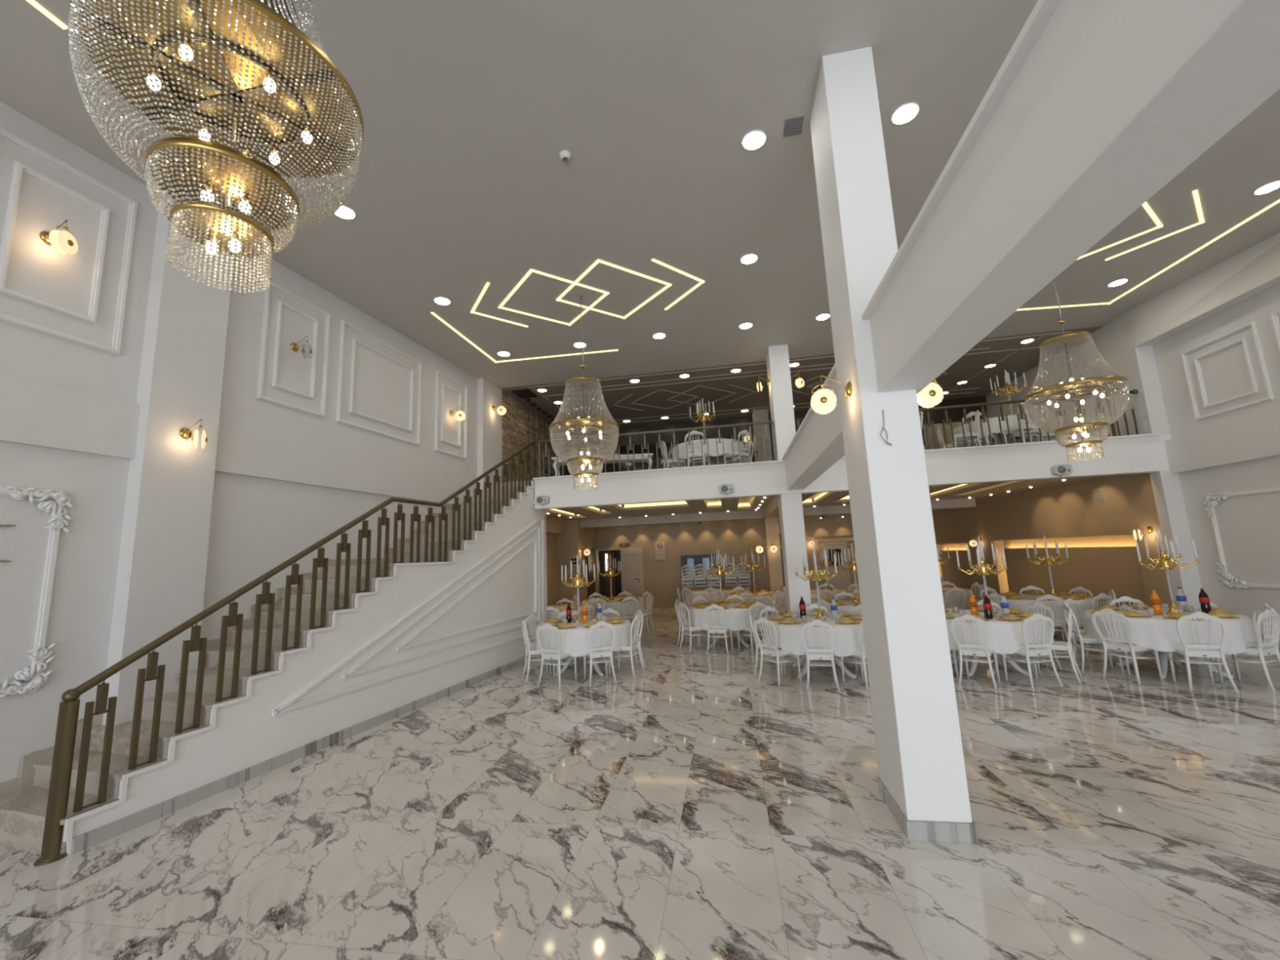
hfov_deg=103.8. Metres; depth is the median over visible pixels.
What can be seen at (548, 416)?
pendant lamp
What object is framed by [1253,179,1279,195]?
recessed light
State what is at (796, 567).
candle
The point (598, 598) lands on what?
banquet chair
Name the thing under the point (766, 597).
banquet chair
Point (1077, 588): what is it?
banquet chair
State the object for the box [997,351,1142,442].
wall
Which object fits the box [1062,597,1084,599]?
placemat
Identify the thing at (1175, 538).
candle
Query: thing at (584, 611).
soda bottle
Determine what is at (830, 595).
tablecloth
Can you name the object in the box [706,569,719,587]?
banquet chair
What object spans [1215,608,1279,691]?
banquet chair
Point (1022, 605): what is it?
tablecloth
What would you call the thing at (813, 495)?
cove
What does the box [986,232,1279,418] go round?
wall
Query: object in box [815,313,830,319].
recessed light
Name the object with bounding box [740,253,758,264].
recessed light
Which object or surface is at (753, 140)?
recessed light
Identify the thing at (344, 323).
trim panel moulding
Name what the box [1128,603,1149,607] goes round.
napkin
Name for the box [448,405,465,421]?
wall sconce
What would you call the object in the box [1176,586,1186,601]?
water bottle
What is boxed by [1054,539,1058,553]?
candle
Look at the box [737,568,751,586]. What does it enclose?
banquet chair
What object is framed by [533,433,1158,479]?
ledge
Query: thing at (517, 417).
stone wall
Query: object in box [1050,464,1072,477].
wall speaker
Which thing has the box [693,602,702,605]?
napkin
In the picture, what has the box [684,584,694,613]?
banquet chair
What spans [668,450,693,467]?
banquet chair
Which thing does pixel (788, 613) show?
napkin
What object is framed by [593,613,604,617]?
napkin
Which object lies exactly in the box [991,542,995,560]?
candle
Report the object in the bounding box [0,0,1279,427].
ceiling
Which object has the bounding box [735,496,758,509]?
cove
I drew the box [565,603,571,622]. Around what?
bottle
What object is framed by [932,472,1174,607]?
wall
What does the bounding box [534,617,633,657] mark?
tablecloth
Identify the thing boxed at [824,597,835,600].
napkin
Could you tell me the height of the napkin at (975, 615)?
0.060 m
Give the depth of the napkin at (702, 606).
9.71 m
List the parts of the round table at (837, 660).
leg, leg, leg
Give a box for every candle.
[564,564,566,580]
[570,560,572,575]
[576,555,578,572]
[585,564,587,579]
[593,564,595,578]
[795,555,797,572]
[803,550,806,567]
[813,555,817,572]
[824,550,826,566]
[833,554,836,571]
[955,548,959,566]
[966,542,970,560]
[976,547,980,566]
[977,536,982,557]
[977,543,981,560]
[980,543,984,559]
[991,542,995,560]
[995,546,999,564]
[1002,546,1006,565]
[1026,544,1029,558]
[1034,540,1037,554]
[1044,544,1048,558]
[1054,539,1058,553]
[1064,543,1068,557]
[1135,542,1141,560]
[1144,535,1150,555]
[1154,535,1159,554]
[1158,528,1164,551]
[1164,534,1169,554]
[1168,540,1173,558]
[1170,540,1177,561]
[1174,534,1180,554]
[1191,539,1198,559]
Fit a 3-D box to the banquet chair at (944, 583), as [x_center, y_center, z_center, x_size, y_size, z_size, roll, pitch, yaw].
[7.264,2.879,11.967,0.491,0.893,0.414,4,-11,-37]
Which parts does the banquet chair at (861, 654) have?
leg, seat, leg, backrest, leg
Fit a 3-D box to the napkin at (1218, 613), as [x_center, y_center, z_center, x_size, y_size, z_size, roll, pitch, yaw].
[7.133,1.641,6.186,0.210,0.060,0.213,-4,-9,10]
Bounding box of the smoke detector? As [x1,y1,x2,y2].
[559,150,571,161]
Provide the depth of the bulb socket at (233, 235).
2.09 m
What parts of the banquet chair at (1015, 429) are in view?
leg, seat, leg, backrest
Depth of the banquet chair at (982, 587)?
10.72 m
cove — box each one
[533,497,591,518]
[578,506,614,514]
[609,500,692,510]
[700,498,724,508]
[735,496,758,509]
[802,491,836,505]
[831,485,940,502]
[929,482,986,497]
[951,480,1026,495]
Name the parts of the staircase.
wall skirting, floor skirting, triangle moulding, triangle moulding, triangle moulding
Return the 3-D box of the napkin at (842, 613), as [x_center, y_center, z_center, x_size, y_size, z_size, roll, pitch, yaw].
[3.129,2.049,7.744,0.210,0.060,0.213,-4,-9,10]
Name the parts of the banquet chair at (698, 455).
leg, backrest, seat, leg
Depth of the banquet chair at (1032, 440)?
9.21 m
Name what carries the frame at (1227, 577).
attached to the wall at (1249, 525)
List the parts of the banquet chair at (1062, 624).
backrest, seat, leg, leg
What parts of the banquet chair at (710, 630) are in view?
leg, leg, backrest, seat, leg, leg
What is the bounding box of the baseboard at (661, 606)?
[644,605,683,608]
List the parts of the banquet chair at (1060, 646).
leg, leg, seat, backrest, leg, leg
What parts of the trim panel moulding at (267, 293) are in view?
moulding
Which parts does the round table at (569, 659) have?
leg, leg, leg, leg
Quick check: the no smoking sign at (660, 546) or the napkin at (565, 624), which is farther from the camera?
the no smoking sign at (660, 546)
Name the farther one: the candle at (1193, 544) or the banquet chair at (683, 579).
the banquet chair at (683, 579)
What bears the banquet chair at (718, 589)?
on the floor at (691, 806)
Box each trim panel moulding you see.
[0,127,137,355]
[257,280,330,417]
[336,320,422,445]
[434,370,467,459]
[1180,320,1274,420]
[1269,309,1279,355]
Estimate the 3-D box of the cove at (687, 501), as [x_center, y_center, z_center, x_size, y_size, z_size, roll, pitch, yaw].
[0.240,0.455,10.868,1.760,0.180,1.780,-4,-9,10]
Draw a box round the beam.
[784,0,1279,490]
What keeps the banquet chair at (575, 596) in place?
on the floor at (691, 806)
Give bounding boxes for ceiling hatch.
[511,388,537,398]
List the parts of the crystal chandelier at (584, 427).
frame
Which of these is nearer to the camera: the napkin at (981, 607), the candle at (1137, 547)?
the candle at (1137, 547)
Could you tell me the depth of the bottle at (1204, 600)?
6.50 m
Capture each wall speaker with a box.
[535,495,550,506]
[719,484,733,495]
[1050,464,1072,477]
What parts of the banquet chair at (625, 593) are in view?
backrest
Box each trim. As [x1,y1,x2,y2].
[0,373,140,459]
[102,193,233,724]
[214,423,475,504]
[477,377,502,489]
[546,542,557,591]
[579,497,976,528]
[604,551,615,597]
[764,495,779,518]
[805,534,853,542]
[1125,345,1201,608]
[1164,412,1279,473]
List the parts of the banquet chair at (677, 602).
leg, backrest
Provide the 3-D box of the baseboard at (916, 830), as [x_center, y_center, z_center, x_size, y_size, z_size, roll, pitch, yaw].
[1.903,2.202,3.386,0.394,0.105,0.644,-4,-9,10]
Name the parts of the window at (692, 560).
pane, pane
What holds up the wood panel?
attached to the wall at (553, 596)
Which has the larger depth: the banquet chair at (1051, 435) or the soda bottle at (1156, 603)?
the banquet chair at (1051, 435)
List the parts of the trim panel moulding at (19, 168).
moulding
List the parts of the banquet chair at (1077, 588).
backrest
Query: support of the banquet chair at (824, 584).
on the floor at (691, 806)
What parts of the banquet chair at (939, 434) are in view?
backrest, seat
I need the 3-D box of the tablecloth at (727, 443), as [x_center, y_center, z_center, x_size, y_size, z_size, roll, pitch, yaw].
[1.508,-0.553,11.083,1.603,0.386,1.600,-6,-9,19]
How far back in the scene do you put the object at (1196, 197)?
6.31 m
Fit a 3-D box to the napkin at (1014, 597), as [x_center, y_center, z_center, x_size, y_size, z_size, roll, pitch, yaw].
[6.748,2.103,9.058,0.210,0.060,0.213,-4,-9,10]
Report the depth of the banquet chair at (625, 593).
13.51 m
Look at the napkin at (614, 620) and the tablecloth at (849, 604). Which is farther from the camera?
the tablecloth at (849, 604)
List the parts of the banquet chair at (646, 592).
backrest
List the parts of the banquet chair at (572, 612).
backrest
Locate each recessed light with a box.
[334,204,356,219]
[433,296,450,305]
[497,351,510,356]
[537,388,546,391]
[553,400,562,404]
[573,342,586,347]
[629,378,639,382]
[652,333,666,338]
[679,373,689,377]
[730,368,741,373]
[738,322,752,328]
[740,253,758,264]
[741,129,766,150]
[789,362,799,366]
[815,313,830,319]
[890,102,919,124]
[984,364,996,368]
[1020,338,1034,343]
[1106,278,1128,287]
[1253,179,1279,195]
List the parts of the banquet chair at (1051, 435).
seat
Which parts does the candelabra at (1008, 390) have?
crown, stem, arm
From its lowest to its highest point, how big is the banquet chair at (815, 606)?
0.893 m
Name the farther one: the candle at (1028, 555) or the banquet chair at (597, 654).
the candle at (1028, 555)
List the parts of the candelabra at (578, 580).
crown, stem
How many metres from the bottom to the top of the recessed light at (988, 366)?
0.009 m
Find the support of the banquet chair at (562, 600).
on the floor at (691, 806)
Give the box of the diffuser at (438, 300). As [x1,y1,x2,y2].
[435,297,449,304]
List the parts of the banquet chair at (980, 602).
backrest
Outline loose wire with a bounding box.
[880,409,892,445]
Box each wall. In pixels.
[0,101,477,782]
[502,389,563,482]
[533,503,547,656]
[534,434,1171,509]
[546,514,593,605]
[546,515,595,537]
[563,395,986,475]
[593,517,780,606]
[598,533,785,596]
[804,516,858,589]
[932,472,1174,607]
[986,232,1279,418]
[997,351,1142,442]
[1151,283,1279,664]
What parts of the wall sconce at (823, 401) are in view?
arm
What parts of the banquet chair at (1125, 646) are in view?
leg, backrest, leg, seat, leg, leg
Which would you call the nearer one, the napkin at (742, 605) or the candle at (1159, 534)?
the candle at (1159, 534)
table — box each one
[551,453,653,475]
[555,620,613,676]
[700,457,715,466]
[709,631,750,648]
[791,616,856,678]
[951,613,1032,676]
[990,432,1009,444]
[1053,626,1068,635]
[1115,612,1234,679]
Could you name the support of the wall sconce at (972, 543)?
attached to the wall at (1100, 541)
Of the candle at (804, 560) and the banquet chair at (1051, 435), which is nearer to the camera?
the candle at (804, 560)
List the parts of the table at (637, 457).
leg, leg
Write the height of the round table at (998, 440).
0.747 m
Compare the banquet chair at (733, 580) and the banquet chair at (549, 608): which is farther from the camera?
the banquet chair at (733, 580)
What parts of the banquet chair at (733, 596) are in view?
backrest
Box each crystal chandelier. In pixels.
[67,0,364,293]
[549,294,618,489]
[1024,279,1128,462]
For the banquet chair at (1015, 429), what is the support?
on the floor
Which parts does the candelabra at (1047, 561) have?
arm, crown, stem, arm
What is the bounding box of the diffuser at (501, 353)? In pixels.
[497,351,509,355]
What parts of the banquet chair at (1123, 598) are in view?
backrest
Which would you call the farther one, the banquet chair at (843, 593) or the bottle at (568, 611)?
the banquet chair at (843, 593)
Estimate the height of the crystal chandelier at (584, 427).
2.878 m
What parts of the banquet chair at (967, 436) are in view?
seat, backrest, leg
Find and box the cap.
[782,0,1061,460]
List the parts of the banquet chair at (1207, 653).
leg, leg, seat, backrest, leg, leg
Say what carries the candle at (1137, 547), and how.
on the candelabra at (1165, 562)
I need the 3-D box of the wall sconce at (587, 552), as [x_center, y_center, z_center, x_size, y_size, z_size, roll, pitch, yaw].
[-1.547,1.989,14.196,0.297,0.300,0.119,-4,-9,10]
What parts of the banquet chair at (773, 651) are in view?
leg, backrest, seat, leg, leg, leg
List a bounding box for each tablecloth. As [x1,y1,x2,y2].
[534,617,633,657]
[547,604,595,622]
[581,596,644,617]
[672,438,745,467]
[685,587,740,603]
[686,601,768,631]
[725,591,786,612]
[763,613,865,657]
[810,588,860,604]
[813,598,862,615]
[942,587,970,609]
[946,609,1054,653]
[951,414,1045,446]
[988,593,1097,624]
[1083,607,1258,654]
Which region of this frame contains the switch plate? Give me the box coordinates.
[569,556,577,565]
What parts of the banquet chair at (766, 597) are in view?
backrest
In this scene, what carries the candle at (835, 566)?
on the candelabra at (815, 575)
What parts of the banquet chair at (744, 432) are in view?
seat, backrest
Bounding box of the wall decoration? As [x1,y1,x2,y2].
[0,524,17,561]
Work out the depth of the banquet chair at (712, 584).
15.53 m
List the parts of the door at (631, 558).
panel, panel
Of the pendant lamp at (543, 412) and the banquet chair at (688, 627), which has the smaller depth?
the banquet chair at (688, 627)
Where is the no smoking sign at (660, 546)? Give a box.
[654,542,665,559]
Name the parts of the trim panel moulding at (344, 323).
moulding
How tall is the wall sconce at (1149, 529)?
0.300 m
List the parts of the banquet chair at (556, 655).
leg, backrest, seat, leg, leg, leg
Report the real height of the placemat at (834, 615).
0.008 m
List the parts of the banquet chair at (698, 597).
backrest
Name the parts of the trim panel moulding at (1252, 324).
moulding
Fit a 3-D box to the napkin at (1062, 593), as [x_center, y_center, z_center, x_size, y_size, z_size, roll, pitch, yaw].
[7.840,2.095,9.307,0.210,0.060,0.213,-4,-9,10]
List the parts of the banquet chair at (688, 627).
leg, backrest, leg, seat, leg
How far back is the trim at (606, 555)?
17.76 m
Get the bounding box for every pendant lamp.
[524,399,531,471]
[530,403,536,466]
[536,407,542,426]
[542,411,546,473]
[546,414,551,476]
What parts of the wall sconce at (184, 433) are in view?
arm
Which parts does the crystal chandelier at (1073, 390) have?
frame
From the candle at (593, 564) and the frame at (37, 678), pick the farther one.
the candle at (593, 564)
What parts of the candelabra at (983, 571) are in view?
arm, arm, crown, stem, arm, arm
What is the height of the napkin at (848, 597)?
0.060 m
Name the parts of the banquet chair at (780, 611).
seat, backrest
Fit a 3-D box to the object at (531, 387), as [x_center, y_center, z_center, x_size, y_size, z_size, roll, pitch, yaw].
[-2.032,-1.818,12.969,0.030,0.012,3.663,-4,-9,12]
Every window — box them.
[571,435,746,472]
[680,554,716,577]
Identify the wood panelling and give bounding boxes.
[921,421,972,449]
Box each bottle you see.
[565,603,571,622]
[582,603,587,623]
[596,600,602,613]
[799,596,806,618]
[830,597,837,610]
[968,593,978,616]
[982,595,992,619]
[1000,594,1009,608]
[1150,590,1163,615]
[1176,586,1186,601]
[1198,587,1211,613]
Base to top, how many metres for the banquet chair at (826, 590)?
0.893 m
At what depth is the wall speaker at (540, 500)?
9.71 m
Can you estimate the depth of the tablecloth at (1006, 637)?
6.47 m
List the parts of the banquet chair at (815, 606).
backrest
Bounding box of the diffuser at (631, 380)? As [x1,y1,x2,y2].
[630,379,639,382]
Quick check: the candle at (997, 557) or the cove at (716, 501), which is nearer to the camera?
the candle at (997, 557)
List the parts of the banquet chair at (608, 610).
backrest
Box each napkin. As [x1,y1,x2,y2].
[545,621,556,625]
[548,617,560,622]
[558,622,572,626]
[587,621,596,626]
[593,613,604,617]
[608,617,621,622]
[610,615,622,619]
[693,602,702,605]
[697,604,707,608]
[706,600,715,603]
[726,599,736,602]
[737,604,749,607]
[744,600,753,603]
[771,614,785,618]
[781,617,795,622]
[782,611,796,615]
[808,609,822,613]
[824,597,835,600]
[830,601,842,604]
[835,610,849,615]
[839,617,854,622]
[843,595,854,599]
[849,613,862,618]
[944,606,956,610]
[971,614,982,619]
[977,605,984,610]
[1001,613,1021,619]
[1004,591,1016,595]
[1004,608,1022,612]
[1007,595,1021,599]
[1017,611,1034,616]
[1028,591,1041,594]
[1057,591,1070,595]
[1064,595,1079,599]
[1073,593,1087,597]
[1096,607,1116,611]
[1098,604,1118,608]
[1122,610,1144,615]
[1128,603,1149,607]
[1169,612,1188,617]
[1176,604,1192,608]
[1207,610,1231,616]
[1209,607,1230,612]
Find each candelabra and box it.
[560,555,595,622]
[598,555,621,599]
[689,397,715,432]
[706,550,735,604]
[708,550,728,589]
[740,549,765,595]
[795,543,838,620]
[813,545,837,591]
[837,544,860,602]
[937,544,950,590]
[955,536,1008,617]
[990,369,1027,415]
[1026,535,1070,597]
[1135,528,1200,614]
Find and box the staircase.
[0,480,544,855]
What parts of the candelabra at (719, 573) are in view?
crown, stem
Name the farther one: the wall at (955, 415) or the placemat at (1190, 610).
the wall at (955, 415)
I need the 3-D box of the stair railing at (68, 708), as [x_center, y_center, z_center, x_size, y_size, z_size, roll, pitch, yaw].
[-2.995,0.835,6.697,0.149,4.210,6.668,-5,-9,17]
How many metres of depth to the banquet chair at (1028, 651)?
6.24 m
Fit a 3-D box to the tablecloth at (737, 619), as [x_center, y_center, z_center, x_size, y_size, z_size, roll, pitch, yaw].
[1.741,2.694,9.999,1.603,0.386,1.600,-6,-9,19]
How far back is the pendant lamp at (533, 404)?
12.32 m
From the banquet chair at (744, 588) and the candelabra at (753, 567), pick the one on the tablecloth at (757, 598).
the candelabra at (753, 567)
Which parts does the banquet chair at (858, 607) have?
backrest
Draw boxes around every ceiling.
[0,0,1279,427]
[533,475,1111,519]
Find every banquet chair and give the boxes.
[521,620,555,681]
[524,613,547,671]
[537,622,576,688]
[546,606,560,620]
[555,598,573,604]
[557,610,579,662]
[572,595,580,604]
[573,597,577,604]
[579,603,594,617]
[583,621,616,685]
[587,597,599,615]
[588,592,601,598]
[590,597,609,617]
[600,608,621,659]
[608,614,644,676]
[612,609,644,669]
[617,591,631,622]
[621,595,637,626]
[631,593,654,631]
[642,591,652,626]
[660,440,686,468]
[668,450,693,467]
[675,599,703,645]
[676,586,688,609]
[677,602,710,652]
[680,564,693,589]
[681,567,693,588]
[681,571,693,599]
[681,586,694,617]
[684,430,710,466]
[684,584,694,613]
[691,595,720,641]
[693,564,706,588]
[693,567,706,585]
[694,570,706,588]
[703,586,717,602]
[703,604,733,655]
[706,563,719,587]
[706,567,718,584]
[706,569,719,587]
[706,582,719,587]
[716,588,724,602]
[717,591,725,601]
[724,429,751,464]
[724,562,737,587]
[724,565,737,583]
[724,569,737,587]
[725,594,746,636]
[728,440,753,463]
[731,586,745,592]
[732,582,742,592]
[737,562,751,590]
[737,565,751,591]
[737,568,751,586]
[737,572,750,590]
[737,591,755,631]
[737,601,767,653]
[746,595,773,639]
[749,611,786,674]
[754,598,777,644]
[754,617,801,686]
[759,605,799,666]
[768,591,786,617]
[801,618,839,691]
[805,603,831,664]
[810,593,817,604]
[813,599,834,613]
[818,582,835,589]
[818,588,836,599]
[834,591,854,599]
[837,604,862,669]
[840,622,868,689]
[848,583,858,589]
[919,411,925,449]
[935,426,967,448]
[941,581,955,587]
[945,586,965,609]
[950,409,981,448]
[951,613,999,688]
[951,649,958,677]
[962,411,997,446]
[966,582,981,609]
[968,584,985,608]
[977,600,1003,662]
[980,586,997,599]
[987,592,1008,610]
[1001,613,1063,688]
[1002,402,1044,444]
[1008,602,1062,671]
[1011,404,1048,443]
[1019,585,1044,593]
[1032,411,1063,441]
[1032,608,1082,683]
[1034,594,1067,641]
[1057,586,1093,635]
[1062,603,1124,673]
[1063,598,1124,666]
[1080,592,1112,649]
[1081,589,1115,629]
[1092,608,1163,684]
[1109,595,1155,657]
[1167,611,1239,693]
[1180,597,1231,666]
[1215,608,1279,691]
[1219,603,1279,678]
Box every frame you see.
[0,485,74,697]
[1203,487,1279,589]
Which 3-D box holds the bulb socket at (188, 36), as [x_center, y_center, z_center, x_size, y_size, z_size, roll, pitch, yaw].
[-1.749,-1.691,1.939,0.022,0.045,0.022,0,-9,-13]
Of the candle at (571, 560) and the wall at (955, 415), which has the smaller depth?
the candle at (571, 560)
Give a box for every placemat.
[555,626,576,629]
[590,617,608,619]
[606,621,625,624]
[767,617,785,621]
[777,622,801,625]
[782,614,799,617]
[806,613,826,616]
[831,614,853,617]
[834,621,860,625]
[945,610,961,613]
[946,616,955,619]
[961,618,989,622]
[995,617,1024,622]
[1000,611,1022,614]
[1004,597,1026,599]
[1024,593,1046,595]
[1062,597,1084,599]
[1093,608,1124,610]
[1123,606,1152,609]
[1124,615,1151,617]
[1162,616,1202,620]
[1164,608,1199,611]
[1218,616,1239,618]
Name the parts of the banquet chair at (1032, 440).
seat, backrest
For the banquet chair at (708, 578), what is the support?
on the banquet chair at (709, 581)
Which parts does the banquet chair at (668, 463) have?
backrest, seat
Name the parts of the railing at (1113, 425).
handrail, post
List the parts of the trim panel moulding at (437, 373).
moulding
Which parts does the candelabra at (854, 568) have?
crown, stem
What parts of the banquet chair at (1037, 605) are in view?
leg, backrest, leg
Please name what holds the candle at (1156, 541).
on the candelabra at (1165, 562)
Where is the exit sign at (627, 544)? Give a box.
[619,542,629,546]
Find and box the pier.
[751,408,771,462]
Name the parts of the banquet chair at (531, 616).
seat, backrest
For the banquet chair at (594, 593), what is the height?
0.893 m
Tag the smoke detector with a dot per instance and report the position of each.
(565, 155)
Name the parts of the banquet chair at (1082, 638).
backrest, leg, leg, seat, leg, leg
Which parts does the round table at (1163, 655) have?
leg, leg, leg, leg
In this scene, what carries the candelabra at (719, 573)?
on the tablecloth at (737, 619)
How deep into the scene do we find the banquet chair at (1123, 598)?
7.60 m
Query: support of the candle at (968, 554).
on the candelabra at (983, 571)
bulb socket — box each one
[151,66,159,78]
[182,34,191,48]
[201,120,208,131]
[204,180,212,191]
[208,233,216,242]
[231,231,239,240]
[241,192,249,203]
[266,68,274,79]
[271,143,278,154]
[304,123,311,133]
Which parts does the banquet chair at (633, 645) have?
leg, leg, seat, leg, backrest, leg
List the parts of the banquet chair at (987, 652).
leg, leg, backrest, seat, leg, leg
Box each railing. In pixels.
[33,440,535,866]
[537,421,777,477]
[796,393,1116,449]
[1107,389,1138,435]
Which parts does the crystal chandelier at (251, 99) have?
bulb, bulb, bulb, bulb, bulb, frame, bulb, bulb, bulb, bulb, bulb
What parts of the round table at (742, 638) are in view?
leg, leg, leg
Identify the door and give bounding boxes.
[594,546,644,602]
[821,542,851,589]
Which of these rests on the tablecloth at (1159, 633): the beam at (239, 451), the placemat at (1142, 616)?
the placemat at (1142, 616)
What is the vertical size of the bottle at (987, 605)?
0.320 m
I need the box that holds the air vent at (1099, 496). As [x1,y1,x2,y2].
[1091,488,1106,504]
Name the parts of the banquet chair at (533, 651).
leg, backrest, leg, seat, leg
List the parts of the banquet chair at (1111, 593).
backrest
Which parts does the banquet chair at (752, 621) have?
backrest, leg, seat, leg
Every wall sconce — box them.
[40,219,78,254]
[179,418,207,448]
[290,335,311,353]
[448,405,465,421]
[492,400,506,414]
[579,545,590,555]
[744,433,754,442]
[755,376,769,391]
[755,542,767,552]
[769,543,777,552]
[791,372,804,387]
[808,537,813,546]
[810,375,852,413]
[916,379,943,408]
[969,536,982,546]
[1132,522,1152,540]
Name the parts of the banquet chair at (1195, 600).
backrest, leg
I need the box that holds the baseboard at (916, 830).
[876,776,977,843]
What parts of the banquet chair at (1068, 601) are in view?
backrest, seat, leg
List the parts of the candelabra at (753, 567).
crown, stem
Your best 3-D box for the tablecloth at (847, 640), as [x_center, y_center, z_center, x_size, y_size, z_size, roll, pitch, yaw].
[2.655,2.268,7.447,1.603,0.386,1.600,-5,-9,17]
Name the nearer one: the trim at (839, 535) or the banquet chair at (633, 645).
the banquet chair at (633, 645)
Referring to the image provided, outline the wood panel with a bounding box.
[586,550,595,598]
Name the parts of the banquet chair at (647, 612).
seat, leg, backrest, leg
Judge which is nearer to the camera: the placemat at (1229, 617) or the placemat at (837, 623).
the placemat at (1229, 617)
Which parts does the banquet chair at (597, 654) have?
leg, leg, seat, backrest, leg, leg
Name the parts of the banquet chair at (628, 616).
seat, backrest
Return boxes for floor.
[0,608,1279,959]
[533,481,930,511]
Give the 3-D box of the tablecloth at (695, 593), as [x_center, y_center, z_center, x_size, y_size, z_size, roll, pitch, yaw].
[2.120,3.366,14.535,1.603,0.386,1.600,-4,-9,10]
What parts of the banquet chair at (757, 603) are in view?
leg, leg, seat, leg, backrest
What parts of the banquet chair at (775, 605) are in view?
backrest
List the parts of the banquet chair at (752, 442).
seat, backrest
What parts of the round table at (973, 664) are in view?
leg, leg, leg, leg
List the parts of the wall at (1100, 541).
panel, panel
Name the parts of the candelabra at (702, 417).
crown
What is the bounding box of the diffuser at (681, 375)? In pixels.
[680,374,688,377]
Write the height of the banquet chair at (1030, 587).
0.893 m
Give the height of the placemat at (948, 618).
0.008 m
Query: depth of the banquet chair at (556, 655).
7.35 m
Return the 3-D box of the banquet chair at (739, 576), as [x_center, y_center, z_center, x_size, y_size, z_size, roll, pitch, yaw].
[3.390,3.130,16.371,0.414,0.893,0.491,-4,-9,10]
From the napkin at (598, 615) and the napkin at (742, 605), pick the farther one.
the napkin at (742, 605)
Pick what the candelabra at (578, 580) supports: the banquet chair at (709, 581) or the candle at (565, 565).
the candle at (565, 565)
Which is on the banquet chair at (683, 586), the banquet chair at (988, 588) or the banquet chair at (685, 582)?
the banquet chair at (685, 582)
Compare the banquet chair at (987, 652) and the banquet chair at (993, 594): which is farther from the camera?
the banquet chair at (993, 594)
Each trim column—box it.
[557,519,586,604]
[764,510,783,614]
[765,344,812,613]
[809,46,972,822]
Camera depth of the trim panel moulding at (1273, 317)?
6.46 m
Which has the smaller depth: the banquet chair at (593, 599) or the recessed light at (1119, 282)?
the recessed light at (1119, 282)
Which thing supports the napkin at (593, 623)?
on the plate
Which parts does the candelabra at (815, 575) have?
arm, crown, stem, arm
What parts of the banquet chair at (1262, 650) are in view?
leg, leg, seat, leg, backrest, leg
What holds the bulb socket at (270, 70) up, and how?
attached to the crystal chandelier at (251, 99)
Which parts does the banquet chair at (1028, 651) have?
leg, leg, seat, backrest, leg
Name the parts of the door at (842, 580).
pane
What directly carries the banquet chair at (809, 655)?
on the floor at (691, 806)
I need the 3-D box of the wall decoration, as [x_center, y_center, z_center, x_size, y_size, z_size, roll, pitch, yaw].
[-4.933,0.464,3.702,0.020,0.280,0.442,-5,-9,14]
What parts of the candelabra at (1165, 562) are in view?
arm, arm, crown, stem, arm, arm, arm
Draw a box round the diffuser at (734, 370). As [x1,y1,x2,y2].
[731,368,740,372]
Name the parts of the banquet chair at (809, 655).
leg, backrest, seat, leg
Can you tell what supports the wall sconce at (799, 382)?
attached to the trim column at (780, 395)
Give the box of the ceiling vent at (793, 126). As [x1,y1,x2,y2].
[783,115,804,137]
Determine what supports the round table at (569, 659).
on the floor at (691, 806)
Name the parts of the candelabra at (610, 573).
crown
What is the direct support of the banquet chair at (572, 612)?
on the floor at (691, 806)
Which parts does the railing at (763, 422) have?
post, handrail, post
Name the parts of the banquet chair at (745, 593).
backrest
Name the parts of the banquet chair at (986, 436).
backrest, seat, leg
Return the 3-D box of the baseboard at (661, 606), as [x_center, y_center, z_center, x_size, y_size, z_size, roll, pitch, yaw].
[1.555,4.302,17.046,6.350,0.080,0.020,-4,-9,10]
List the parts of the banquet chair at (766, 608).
backrest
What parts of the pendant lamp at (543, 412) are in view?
cord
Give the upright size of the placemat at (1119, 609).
0.008 m
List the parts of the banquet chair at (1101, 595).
backrest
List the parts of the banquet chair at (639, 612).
backrest, leg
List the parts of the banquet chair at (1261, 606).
backrest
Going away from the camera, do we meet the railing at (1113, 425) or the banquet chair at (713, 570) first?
the railing at (1113, 425)
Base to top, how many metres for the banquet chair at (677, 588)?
0.893 m
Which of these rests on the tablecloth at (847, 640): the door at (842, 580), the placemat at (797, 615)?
the placemat at (797, 615)

